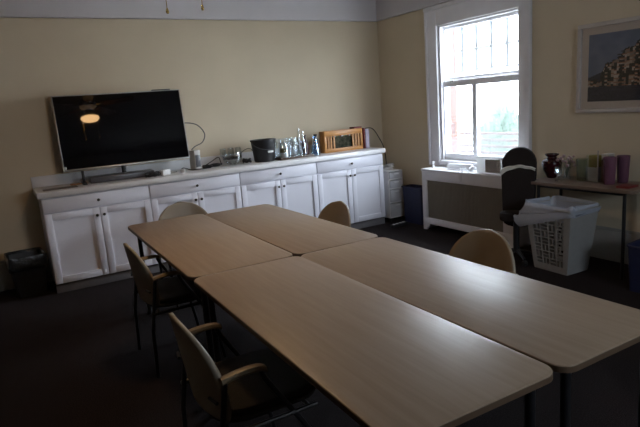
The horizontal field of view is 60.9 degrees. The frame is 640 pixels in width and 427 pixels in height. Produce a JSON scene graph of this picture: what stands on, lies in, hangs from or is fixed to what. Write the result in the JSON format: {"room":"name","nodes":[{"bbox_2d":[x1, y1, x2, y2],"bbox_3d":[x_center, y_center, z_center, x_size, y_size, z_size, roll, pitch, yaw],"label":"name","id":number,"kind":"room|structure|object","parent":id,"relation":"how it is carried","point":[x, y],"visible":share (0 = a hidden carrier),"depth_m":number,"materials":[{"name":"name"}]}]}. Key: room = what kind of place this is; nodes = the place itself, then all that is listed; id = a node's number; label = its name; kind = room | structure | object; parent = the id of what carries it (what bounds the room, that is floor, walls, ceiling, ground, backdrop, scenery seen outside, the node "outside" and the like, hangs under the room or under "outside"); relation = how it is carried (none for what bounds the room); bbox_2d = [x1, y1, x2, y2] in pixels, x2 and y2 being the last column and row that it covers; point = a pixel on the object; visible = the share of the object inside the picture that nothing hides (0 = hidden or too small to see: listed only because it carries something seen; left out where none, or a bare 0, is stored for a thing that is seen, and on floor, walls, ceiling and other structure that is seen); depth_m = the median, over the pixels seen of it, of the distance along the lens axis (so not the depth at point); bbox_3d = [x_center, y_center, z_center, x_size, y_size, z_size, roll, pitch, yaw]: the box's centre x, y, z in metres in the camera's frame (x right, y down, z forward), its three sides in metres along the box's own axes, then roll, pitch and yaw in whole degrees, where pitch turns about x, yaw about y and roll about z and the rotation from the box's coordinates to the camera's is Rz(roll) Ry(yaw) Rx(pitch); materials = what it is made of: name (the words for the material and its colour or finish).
{"room":"meeting room","nodes":[
{"label":"meeting room","id":0,"kind":"room"},
{"bbox_2d":[0,18,383,260],"bbox_3d":[-1.787,-0.965,6.024,6.600,2.920,0.200,-11,13,-29],"label":"wall","id":1,"kind":"structure","parent":0,"point":[240,81],"depth_m":6.04,"materials":[{"name":"paint"}]},
{"bbox_2d":[0,253,53,291],"bbox_3d":[-1.677,0.338,6.163,6.100,0.300,0.020,-11,13,-29],"label":"baseboard","id":2,"kind":"structure","parent":1,"relation":"attached to","point":[6,281],"depth_m":5.36,"materials":[{"name":"paint"}]},
{"bbox_2d":[0,0,376,21],"bbox_3d":[-1.865,-2.200,5.645,6.100,0.345,0.038,-11,13,-29],"label":"trim","id":3,"kind":"structure","parent":1,"relation":"attached to","point":[267,10],"depth_m":5.96,"materials":[{"name":"paint"}]},
{"bbox_2d":[0,216,639,426],"bbox_3d":[0.367,1.049,2.923,6.600,0.120,8.200,-11,13,-29],"label":"floor","id":4,"kind":"structure","parent":0,"point":[73,358],"depth_m":3.53,"materials":[{"name":"carpet"}]},
{"bbox_2d":[4,247,47,297],"bbox_3d":[-2.803,0.568,5.228,0.338,0.386,0.399,-12,14,-33],"label":"waste bin","id":5,"kind":"object","parent":4,"relation":"on","point":[27,267],"visible":1,"depth_m":5.10,"materials":[{"name":"black plastic"}]},
{"bbox_2d":[38,185,159,293],"bbox_3d":[-2.213,0.204,5.476,0.965,0.912,0.561,-11,13,-29],"label":"base cabinet","id":6,"kind":"object","parent":4,"relation":"on","point":[85,234],"visible":0.92,"depth_m":5.22,"materials":[{"name":"white paint"}]},
{"bbox_2d":[31,144,384,199],"bbox_3d":[-1.014,-0.559,6.091,3.932,0.162,0.580,-11,13,-29],"label":"countertop","id":7,"kind":"structure","parent":6,"relation":"on","point":[39,183],"depth_m":5.72,"materials":[{"name":"white laminate"}]},
{"bbox_2d":[43,185,77,190],"bbox_3d":[-2.455,-0.239,5.147,0.300,0.004,0.140,-11,13,-29],"label":"folder","id":8,"kind":"object","parent":7,"relation":"on","point":[74,185],"visible":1,"depth_m":5.13,"materials":[{"name":"brown paper"}]},
{"bbox_2d":[51,89,189,184],"bbox_3d":[-1.965,-0.790,5.498,1.235,0.874,0.242,-10,13,-27],"label":"television","id":9,"kind":"object","parent":7,"relation":"on","point":[102,130],"visible":0.96,"depth_m":5.49,"materials":[{"name":"black metal"}]},
{"bbox_2d":[185,122,204,149],"bbox_3d":[-1.394,-0.808,5.985,0.307,0.392,0.082,-11,13,-29],"label":"cable","id":10,"kind":"object","parent":9,"relation":"attached to","point":[185,122],"visible":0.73,"depth_m":6.03,"materials":[{"name":"black plastic"}]},
{"bbox_2d":[159,169,170,175],"bbox_3d":[-1.591,-0.424,5.604,0.060,0.060,0.109,4,14,34],"label":"plug","id":11,"kind":"object","parent":7,"relation":"on","point":[164,172],"visible":1,"depth_m":5.57,"materials":[{"name":"white plastic"}]},
{"bbox_2d":[189,150,201,169],"bbox_3d":[-1.361,-0.586,5.938,0.077,0.212,0.122,-14,15,-41],"label":"modem","id":12,"kind":"object","parent":7,"relation":"on","point":[195,160],"visible":0.91,"depth_m":5.90,"materials":[{"name":"white plastic"}]},
{"bbox_2d":[195,155,200,166],"bbox_3d":[-1.320,-0.569,5.895,0.060,0.130,0.002,-14,15,-41],"label":"vent","id":13,"kind":"object","parent":12,"relation":"attached to","point":[197,157],"depth_m":5.89,"materials":[{"name":"silver metal"}]},
{"bbox_2d":[222,151,241,165],"bbox_3d":[-0.984,-0.616,6.114,0.230,0.145,0.230,-11,13,-29],"label":"glass bowl","id":14,"kind":"object","parent":7,"relation":"on","point":[225,158],"visible":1,"depth_m":6.06,"materials":[{"name":"glass"}]},
{"bbox_2d":[250,138,276,161],"bbox_3d":[-0.648,-0.728,6.274,0.312,0.252,0.300,-11,13,-29],"label":"bucket","id":15,"kind":"object","parent":7,"relation":"on","point":[263,150],"visible":1,"depth_m":6.17,"materials":[{"name":"plastic"}]},
{"bbox_2d":[275,153,313,160],"bbox_3d":[-0.320,-0.672,6.445,0.440,0.026,0.260,-11,13,-29],"label":"serving tray","id":16,"kind":"object","parent":7,"relation":"on","point":[304,155],"visible":0.81,"depth_m":6.35,"materials":[{"name":"brown wood"}]},
{"bbox_2d":[278,141,288,157],"bbox_3d":[-0.420,-0.741,6.321,0.120,0.204,0.120,-11,13,-29],"label":"glass jar","id":17,"kind":"object","parent":16,"relation":"on","point":[284,152],"visible":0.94,"depth_m":6.29,"materials":[{"name":"glass"}]},
{"bbox_2d":[288,138,294,156],"bbox_3d":[-0.328,-0.766,6.354,0.076,0.225,0.075,-11,13,-29],"label":"tumbler","id":18,"kind":"object","parent":16,"relation":"on","point":[288,138],"visible":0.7,"depth_m":6.35,"materials":[{"name":"clear glass"}]},
{"bbox_2d":[291,137,297,155],"bbox_3d":[-0.302,-0.802,6.523,0.076,0.225,0.075,-11,13,-29],"label":"tumbler","id":19,"kind":"object","parent":16,"relation":"on","point":[291,137],"visible":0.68,"depth_m":6.51,"materials":[{"name":"clear glass"}]},
{"bbox_2d":[294,137,300,155],"bbox_3d":[-0.260,-0.779,6.394,0.076,0.225,0.075,-11,13,-29],"label":"tumbler","id":20,"kind":"object","parent":16,"relation":"on","point":[299,137],"visible":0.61,"depth_m":6.38,"materials":[{"name":"clear glass"}]},
{"bbox_2d":[297,128,302,155],"bbox_3d":[-0.248,-0.861,6.552,0.064,0.322,0.063,-11,13,-29],"label":"glass bottle","id":21,"kind":"object","parent":16,"relation":"on","point":[298,128],"visible":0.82,"depth_m":6.54,"materials":[{"name":"clear glass"}]},
{"bbox_2d":[301,131,308,154],"bbox_3d":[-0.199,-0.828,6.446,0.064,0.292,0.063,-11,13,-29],"label":"glass bottle","id":22,"kind":"object","parent":16,"relation":"on","point":[301,131],"visible":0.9,"depth_m":6.44,"materials":[{"name":"clear glass"}]},
{"bbox_2d":[311,135,319,155],"bbox_3d":[-0.058,-0.814,6.521,0.100,0.235,0.099,-11,13,-29],"label":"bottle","id":23,"kind":"object","parent":7,"relation":"on","point":[315,147],"visible":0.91,"depth_m":6.50,"materials":[{"name":"clear glass"}]},
{"bbox_2d":[319,128,362,152],"bbox_3d":[0.271,-0.922,6.860,0.586,0.265,0.116,-11,13,-29],"label":"wooden basket","id":24,"kind":"object","parent":7,"relation":"on","point":[325,137],"visible":0.96,"depth_m":6.79,"materials":[{"name":"brown wood"}]},
{"bbox_2d":[332,135,351,148],"bbox_3d":[0.273,-0.888,6.867,0.300,0.170,0.060,-11,13,-29],"label":"box","id":25,"kind":"object","parent":24,"relation":"in","point":[342,141],"visible":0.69,"depth_m":6.84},
{"bbox_2d":[362,128,365,148],"bbox_3d":[0.527,-0.973,7.024,0.022,0.262,0.180,-11,13,-29],"label":"book","id":26,"kind":"object","parent":7,"relation":"on","point":[363,129],"visible":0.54,"depth_m":6.95,"materials":[{"name":"paper"}]},
{"bbox_2d":[365,129,369,147],"bbox_3d":[0.565,-0.971,7.041,0.052,0.245,0.170,-11,13,-29],"label":"book","id":27,"kind":"object","parent":7,"relation":"on","point":[366,130],"visible":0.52,"depth_m":6.97,"materials":[{"name":"paper"}]},
{"bbox_2d":[365,127,386,163],"bbox_3d":[0.739,-0.566,7.400,0.401,1.206,0.093,-7,12,-14],"label":"cord","id":28,"kind":"object","parent":7,"relation":"on","point":[367,127],"visible":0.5,"depth_m":7.38,"materials":[{"name":"black plastic"}]},
{"bbox_2d":[123,243,226,377],"bbox_3d":[-0.955,0.538,3.568,0.528,0.810,0.542,-11,13,-29],"label":"armchair","id":29,"kind":"object","parent":4,"relation":"on","point":[174,290],"visible":0.86,"depth_m":3.35,"materials":[{"name":"brown wood"}]},
{"bbox_2d":[157,275,200,302],"bbox_3d":[-0.928,0.484,3.576,0.435,0.029,0.445,-11,13,-29],"label":"seat cushion","id":30,"kind":"object","parent":29,"relation":"on","point":[171,290],"depth_m":3.45,"materials":[{"name":"fabric"}]},
{"bbox_2d":[158,202,207,310],"bbox_3d":[-1.080,0.327,4.665,0.542,0.810,0.528,-11,13,-29],"label":"armchair","id":31,"kind":"object","parent":4,"relation":"on","point":[179,209],"visible":0.2,"depth_m":4.79,"materials":[{"name":"brown wood"}]},
{"bbox_2d":[148,173,241,270],"bbox_3d":[-1.383,0.046,5.950,0.965,0.912,0.561,-11,13,-29],"label":"base cabinet","id":32,"kind":"object","parent":4,"relation":"on","point":[217,193],"visible":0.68,"depth_m":5.70,"materials":[{"name":"white paint"}]},
{"bbox_2d":[128,214,292,362],"bbox_3d":[-0.807,0.527,3.773,0.615,0.740,1.753,-10,13,-28],"label":"folding table","id":33,"kind":"object","parent":4,"relation":"on","point":[195,246],"visible":0.73,"depth_m":3.43,"materials":[{"name":"beige laminate"}]},
{"bbox_2d":[169,312,317,426],"bbox_3d":[-0.310,0.747,2.282,0.528,0.810,0.542,-11,13,-28],"label":"armchair","id":34,"kind":"object","parent":4,"relation":"on","point":[254,384],"visible":0.94,"depth_m":2.10,"materials":[{"name":"wood"}]},
{"bbox_2d":[215,349,311,414],"bbox_3d":[-0.282,0.693,2.289,0.435,0.029,0.445,-11,13,-28],"label":"seat cushion","id":35,"kind":"object","parent":34,"relation":"on","point":[249,394],"depth_m":2.19,"materials":[{"name":"fabric"}]},
{"bbox_2d":[238,162,319,217],"bbox_3d":[-0.553,-0.112,6.424,0.965,0.912,0.561,-11,13,-29],"label":"base cabinet","id":36,"kind":"object","parent":4,"relation":"on","point":[292,187],"visible":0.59,"depth_m":6.19,"materials":[{"name":"white paint"}]},
{"bbox_2d":[206,204,377,256],"bbox_3d":[-0.270,0.434,4.035,0.591,0.740,1.701,-11,13,-29],"label":"folding table","id":37,"kind":"object","parent":4,"relation":"on","point":[296,233],"visible":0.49,"depth_m":3.75,"materials":[{"name":"beige laminate"}]},
{"bbox_2d":[318,201,350,226],"bbox_3d":[-0.031,0.339,4.210,0.528,0.810,0.542,-11,13,-29],"label":"armchair","id":38,"kind":"object","parent":4,"relation":"on","point":[338,212],"visible":0.18,"depth_m":4.28,"materials":[{"name":"brown wood"}]},
{"bbox_2d":[315,153,385,228],"bbox_3d":[0.278,-0.271,6.898,0.965,0.912,0.561,-11,13,-29],"label":"base cabinet","id":39,"kind":"object","parent":4,"relation":"on","point":[358,181],"visible":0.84,"depth_m":6.71,"materials":[{"name":"white paint"}]},
{"bbox_2d":[194,256,552,426],"bbox_3d":[0.056,0.762,2.280,0.622,0.740,1.713,-10,13,-28],"label":"folding table","id":40,"kind":"object","parent":4,"relation":"on","point":[384,360],"visible":0.86,"depth_m":1.85,"materials":[{"name":"brown wood"}]},
{"bbox_2d":[383,169,403,221],"bbox_3d":[0.910,-0.251,7.190,0.230,0.664,0.360,-11,13,-29],"label":"cart","id":41,"kind":"object","parent":4,"relation":"on","point":[393,179],"visible":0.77,"depth_m":7.04,"materials":[{"name":"white plastic"}]},
{"bbox_2d":[383,166,392,170],"bbox_3d":[0.867,-0.595,7.114,0.202,0.039,0.185,-11,13,-29],"label":"paper stack","id":42,"kind":"object","parent":41,"relation":"on","point":[384,167],"visible":0.69,"depth_m":7.07,"materials":[{"name":"white paper"}]},
{"bbox_2d":[390,221,407,227],"bbox_3d":[0.989,0.139,6.804,0.260,0.044,0.060,-13,14,-37],"label":"power strip","id":43,"kind":"object","parent":4,"relation":"on","point":[403,223],"visible":1,"depth_m":6.77,"materials":[{"name":"black plastic"}]},
{"bbox_2d":[401,184,423,224],"bbox_3d":[1.235,-0.116,6.912,0.208,0.463,0.408,-11,13,-29],"label":"recycling bin","id":44,"kind":"object","parent":4,"relation":"on","point":[412,193],"visible":0.71,"depth_m":6.86,"materials":[{"name":"blue plastic"}]},
{"bbox_2d":[301,237,639,426],"bbox_3d":[0.583,0.665,2.566,0.595,0.740,1.713,-11,13,-29],"label":"folding table","id":45,"kind":"object","parent":4,"relation":"on","point":[568,331],"visible":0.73,"depth_m":2.15,"materials":[{"name":"brown wood"}]},
{"bbox_2d":[421,163,530,247],"bbox_3d":[1.682,-0.140,6.011,0.294,0.798,1.356,-11,13,-29],"label":"radiator cover","id":46,"kind":"object","parent":4,"relation":"on","point":[471,203],"depth_m":5.96,"materials":[{"name":"white paint"}]},
{"bbox_2d":[427,180,502,231],"bbox_3d":[1.572,-0.102,5.982,0.010,0.450,1.133,-11,13,-29],"label":"grille","id":47,"kind":"object","parent":46,"relation":"attached to","point":[475,206],"depth_m":5.95,"materials":[{"name":"beige"}]},
{"bbox_2d":[474,155,503,174],"bbox_3d":[1.806,-0.503,5.629,0.140,0.177,0.420,-11,13,-29],"label":"fan","id":48,"kind":"object","parent":46,"relation":"on","point":[488,164],"visible":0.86,"depth_m":5.62,"materials":[{"name":"white plastic"}]},
{"bbox_2d":[449,229,517,274],"bbox_3d":[0.753,0.526,2.980,0.528,0.810,0.542,-11,13,-29],"label":"armchair","id":49,"kind":"object","parent":4,"relation":"on","point":[486,247],"visible":0.26,"depth_m":3.04,"materials":[{"name":"brown wood"}]},
{"bbox_2d":[499,147,536,265],"bbox_3d":[1.816,-0.076,5.008,0.376,1.044,0.430,2,13,29],"label":"office chair","id":50,"kind":"object","parent":4,"relation":"on","point":[518,190],"visible":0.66,"depth_m":5.00,"materials":[{"name":"black fabric"}]},
{"bbox_2d":[501,168,534,226],"bbox_3d":[1.843,-0.151,5.053,0.295,0.572,0.074,2,13,29],"label":"backrest","id":51,"kind":"object","parent":50,"relation":"on","point":[518,190],"depth_m":5.02,"materials":[{"name":"black fabric"}]},
{"bbox_2d":[501,165,535,174],"bbox_3d":[1.821,-0.399,4.998,0.302,0.096,0.075,2,13,29],"label":"cloth","id":52,"kind":"object","parent":50,"relation":"on","point":[507,168],"visible":1,"depth_m":5.00,"materials":[{"name":"fabric"}]},
{"bbox_2d":[524,198,599,275],"bbox_3d":[2.093,0.201,4.728,0.388,0.574,0.498,-10,13,-26],"label":"laundry hamper","id":53,"kind":"object","parent":4,"relation":"on","point":[543,216],"visible":1,"depth_m":4.62,"materials":[{"name":"white plastic"}]},
{"bbox_2d":[531,175,639,279],"bbox_3d":[2.350,0.092,4.751,0.440,0.740,0.975,-11,13,-29],"label":"side table","id":54,"kind":"object","parent":4,"relation":"on","point":[572,184],"visible":0.8,"depth_m":4.50,"materials":[{"name":"brown laminate"}]},
{"bbox_2d":[541,153,561,177],"bbox_3d":[2.145,-0.442,5.036,0.176,0.222,0.179,-11,13,-29],"label":"vase","id":55,"kind":"object","parent":54,"relation":"on","point":[549,163],"visible":0.97,"depth_m":4.98,"materials":[{"name":"ceramic"}]},
{"bbox_2d":[554,166,562,180],"bbox_3d":[2.121,-0.354,4.841,0.072,0.130,0.068,-11,13,-29],"label":"glass goblet","id":56,"kind":"object","parent":54,"relation":"on","point":[557,174],"visible":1,"depth_m":4.84,"materials":[{"name":"clear glass"}]},
{"bbox_2d":[556,154,575,179],"bbox_3d":[2.223,-0.420,4.886,0.133,0.226,0.190,-7,12,-13],"label":"flower vase","id":57,"kind":"object","parent":54,"relation":"on","point":[567,166],"visible":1,"depth_m":4.88,"materials":[{"name":"clear glass"}]},
{"bbox_2d":[576,158,585,180],"bbox_3d":[2.301,-0.386,4.780,0.104,0.190,0.104,-11,13,-29],"label":"glass vase","id":58,"kind":"object","parent":54,"relation":"on","point":[577,161],"visible":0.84,"depth_m":4.77,"materials":[{"name":"clear glass"}]},
{"bbox_2d":[586,150,600,182],"bbox_3d":[2.363,-0.410,4.659,0.115,0.275,0.112,-11,13,-29],"label":"dispenser","id":59,"kind":"object","parent":54,"relation":"on","point":[587,156],"visible":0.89,"depth_m":4.67,"materials":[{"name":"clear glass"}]},
{"bbox_2d":[588,167,600,181],"bbox_3d":[2.368,-0.341,4.680,0.080,0.118,0.080,-11,13,-29],"label":"paper cups","id":60,"kind":"object","parent":59,"relation":"in","point":[592,171],"visible":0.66,"depth_m":4.65,"materials":[{"name":"white paper"}]},
{"bbox_2d":[589,155,601,167],"bbox_3d":[2.357,-0.449,4.662,0.070,0.100,0.075,-11,13,-29],"label":"napkin stack","id":61,"kind":"object","parent":59,"relation":"in","point":[592,158],"visible":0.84,"depth_m":4.64,"materials":[{"name":"yellow paper"}]},
{"bbox_2d":[601,153,614,181],"bbox_3d":[2.433,-0.387,4.606,0.104,0.240,0.055,-11,13,-29],"label":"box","id":62,"kind":"object","parent":54,"relation":"on","point":[606,154],"visible":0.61,"depth_m":4.60,"materials":[{"name":"white cardboard"}]},
{"bbox_2d":[601,153,614,159],"bbox_3d":[2.426,-0.481,4.587,0.104,0.048,0.054,-11,13,-29],"label":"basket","id":63,"kind":"object","parent":62,"relation":"on","point":[609,154],"depth_m":4.58,"materials":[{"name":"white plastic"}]},
{"bbox_2d":[603,156,616,184],"bbox_3d":[2.391,-0.353,4.492,0.104,0.225,0.104,-11,13,-29],"label":"tumbler","id":64,"kind":"object","parent":54,"relation":"on","point":[609,162],"visible":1,"depth_m":4.46,"materials":[{"name":"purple plastic"}]},
{"bbox_2d":[616,155,630,182],"bbox_3d":[2.520,-0.370,4.525,0.104,0.225,0.104,-11,13,-29],"label":"tumbler","id":65,"kind":"object","parent":54,"relation":"on","point":[623,161],"visible":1,"depth_m":4.49,"materials":[{"name":"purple plastic"}]},
{"bbox_2d":[616,184,637,188],"bbox_3d":[2.442,-0.217,4.325,0.140,0.016,0.100,-11,13,-29],"label":"booklet","id":66,"kind":"object","parent":54,"relation":"on","point":[624,186],"visible":1,"depth_m":4.30,"materials":[{"name":"red paper"}]},
{"bbox_2d":[626,239,639,292],"bbox_3d":[2.600,0.403,4.070,0.428,0.363,0.448,-12,14,-34],"label":"waste bin","id":67,"kind":"object","parent":4,"relation":"on","point":[633,247],"visible":1,"depth_m":4.09,"materials":[{"name":"plastic"}]},
{"bbox_2d":[377,0,639,231],"bbox_3d":[2.885,-0.938,4.127,0.140,2.920,7.800,-11,13,-29],"label":"wall","id":68,"kind":"structure","parent":0,"point":[557,127],"depth_m":5.13,"materials":[{"name":"paint"}]},
{"bbox_2d":[376,0,452,21],"bbox_3d":[2.718,-2.181,3.821,0.038,0.345,7.780,-11,13,-29],"label":"trim","id":69,"kind":"structure","parent":68,"relation":"attached to","point":[385,9],"depth_m":6.74,"materials":[{"name":"paint"}]},
{"bbox_2d":[423,0,531,166],"bbox_3d":[1.731,-1.414,5.947,0.220,1.836,1.478,-11,13,-29],"label":"window","id":70,"kind":"structure","parent":68,"relation":"in","point":[467,42],"depth_m":5.98,"materials":[{"name":"white paint"}]},
{"bbox_2d":[404,212,639,263],"bbox_3d":[2.918,0.357,4.336,0.020,0.300,7.780,-11,13,-29],"label":"baseboard","id":71,"kind":"structure","parent":68,"relation":"attached to","point":[606,245],"depth_m":4.86,"materials":[{"name":"paint"}]},
{"bbox_2d":[576,16,639,112],"bbox_3d":[2.546,-1.212,4.446,0.032,0.775,0.986,-11,14,-29],"label":"framed picture","id":72,"kind":"object","parent":68,"relation":"attached to","point":[608,52],"visible":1,"depth_m":4.62,"materials":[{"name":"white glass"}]},
{"bbox_2d":[587,28,639,101],"bbox_3d":[2.551,-1.213,4.448,0.001,0.565,0.770,-11,14,-29],"label":"print","id":73,"kind":"object","parent":72,"relation":"attached to","point":[614,57],"depth_m":4.57},
{"bbox_3d":[0.142,-1.913,2.328,6.600,0.100,8.200,-11,13,-29],"label":"ceiling","id":74,"kind":"structure","parent":0,"visible":0},
{"bbox_2d":[166,0,203,13],"bbox_3d":[-0.854,-1.505,3.028,1.280,0.824,1.223,-11,13,-29],"label":"ceiling fan","id":75,"kind":"object","parent":74,"relation":"hanging from","point":[202,7],"visible":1,"depth_m":2.88,"materials":[{"name":"gold plastic"}]},
{"bbox_3d":[18.255,-2.667,17.677,39.700,0.100,60.000,-11,13,-29],"label":"ground","id":76,"kind":"structure","parent":0,"visible":0},
{"bbox_2d":[508,15,517,113],"bbox_3d":[8.988,-4.150,16.589,6.160,4.600,23.000,-11,13,-29],"label":"house","id":77,"kind":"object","parent":76,"relation":"on","point":[513,51],"visible":0.02,"depth_m":16.09,"materials":[{"name":"white"}]},
{"bbox_2d":[508,101,517,145],"bbox_3d":[3.877,-1.354,11.532,0.910,2.074,1.092,-6,11,-7],"label":"shrub","id":78,"kind":"object","parent":76,"relation":"on","point":[513,116],"visible":0.09,"depth_m":11.04,"materials":[{"name":"green plant"}]},
{"bbox_2d":[510,132,517,148],"bbox_3d":[3.350,-0.782,9.844,0.120,1.500,5.800,-11,13,-29],"label":"fence","id":79,"kind":"object","parent":76,"relation":"on","point":[511,133],"visible":0.02,"depth_m":9.49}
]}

